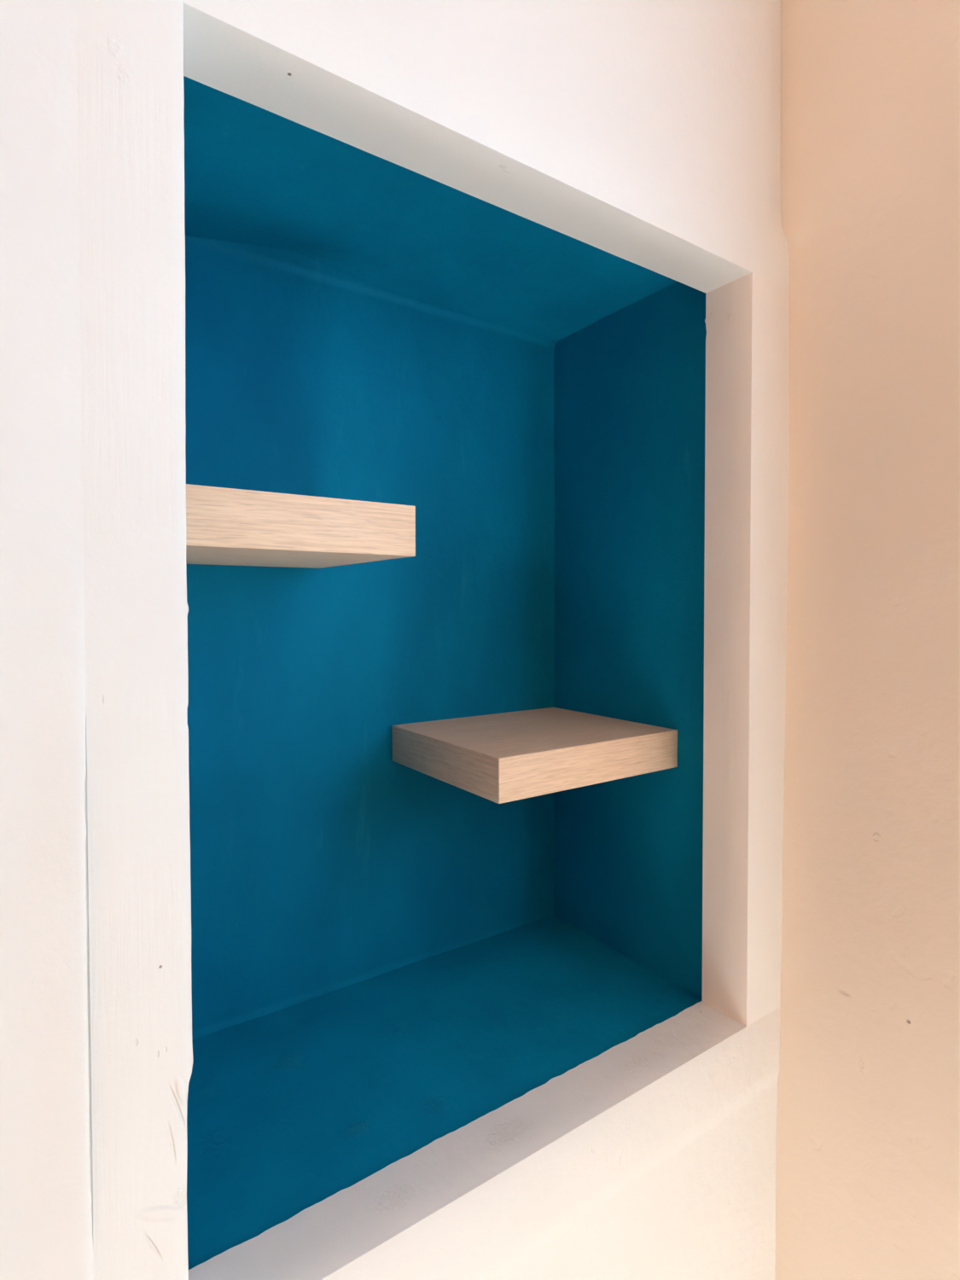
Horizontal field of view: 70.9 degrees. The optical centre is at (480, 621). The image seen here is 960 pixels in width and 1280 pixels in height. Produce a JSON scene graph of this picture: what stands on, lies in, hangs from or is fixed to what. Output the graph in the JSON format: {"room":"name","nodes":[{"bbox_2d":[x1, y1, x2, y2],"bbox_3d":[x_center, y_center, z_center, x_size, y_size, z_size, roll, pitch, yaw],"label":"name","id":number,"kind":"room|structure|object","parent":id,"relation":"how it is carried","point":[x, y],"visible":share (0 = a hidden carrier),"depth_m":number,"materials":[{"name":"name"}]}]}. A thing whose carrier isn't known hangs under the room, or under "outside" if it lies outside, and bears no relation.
{"room":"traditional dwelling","nodes":[
{"label":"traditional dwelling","id":0,"kind":"room"},
{"bbox_2d":[185,235,556,1040],"bbox_3d":[-0.175,0.021,0.925,0.735,0.976,0.037,-1,2,-35],"label":"wall","id":1,"kind":"structure","parent":0,"point":[322,862],"depth_m":0.91,"materials":[{"name":"teal paint"}]},
{"bbox_2d":[186,483,415,568],"bbox_3d":[-0.260,-0.090,0.692,0.300,0.050,0.255,-1,2,-35],"label":"floating shelf","id":2,"kind":"object","parent":1,"relation":"attached to","point":[231,526],"visible":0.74,"depth_m":0.61,"materials":[{"name":"brown wood"}]},
{"bbox_2d":[392,707,677,803],"bbox_3d":[0.071,0.171,0.928,0.298,0.050,0.253,-1,2,-35],"label":"floating shelf","id":3,"kind":"object","parent":1,"relation":"attached to","point":[511,756],"visible":1,"depth_m":0.85,"materials":[{"name":"brown wood"}]},
{"bbox_2d":[0,0,786,1279],"bbox_3d":[-0.863,0.175,0.031,2.991,2.650,0.096,-1,2,-35],"label":"wall","id":4,"kind":"structure","parent":0,"point":[691,89],"depth_m":0.40,"materials":[{"name":"white paint"}]},
{"bbox_2d":[75,0,193,1279],"bbox_3d":[-0.234,0.054,0.450,0.065,0.902,0.064,-1,2,-35],"label":"trim","id":5,"kind":"structure","parent":4,"relation":"attached to","point":[130,96],"depth_m":0.42,"materials":[{"name":"white paint"}]},
{"bbox_2d":[180,0,789,293],"bbox_3d":[0.057,-0.431,0.642,0.765,0.060,0.064,-1,2,-35],"label":"trim","id":6,"kind":"structure","parent":4,"relation":"attached to","point":[343,71],"depth_m":0.57,"materials":[{"name":"white paint"}]},
{"bbox_2d":[188,1000,780,1279],"bbox_3d":[0.058,0.523,0.663,0.765,0.075,0.065,-1,2,-35],"label":"trim","id":7,"kind":"structure","parent":4,"relation":"attached to","point":[449,1208],"depth_m":0.62,"materials":[{"name":"white paint"}]},
{"bbox_2d":[702,272,789,1026],"bbox_3d":[0.335,0.037,0.844,0.091,0.887,0.065,-1,2,-35],"label":"trim","id":8,"kind":"structure","parent":4,"relation":"attached to","point":[747,433],"depth_m":0.81,"materials":[{"name":"white paint"}]},
{"bbox_2d":[183,75,677,341],"bbox_3d":[-0.085,-0.474,0.783,0.735,0.061,0.333,-1,2,-35],"label":"ceiling","id":9,"kind":"structure","parent":0,"point":[254,175],"depth_m":0.77,"materials":[{"name":"teal paint"}]},
{"bbox_2d":[186,915,702,1269],"bbox_3d":[-0.083,0.512,0.804,0.735,0.033,0.333,-1,2,-35],"label":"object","id":10,"kind":"object","parent":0,"point":[293,1107],"visible":0.69,"depth_m":0.76,"materials":[{"name":"teal paint"}]},
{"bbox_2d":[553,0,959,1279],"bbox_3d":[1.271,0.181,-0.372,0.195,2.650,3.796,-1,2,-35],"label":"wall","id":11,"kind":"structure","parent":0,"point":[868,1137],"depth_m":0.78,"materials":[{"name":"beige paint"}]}
]}

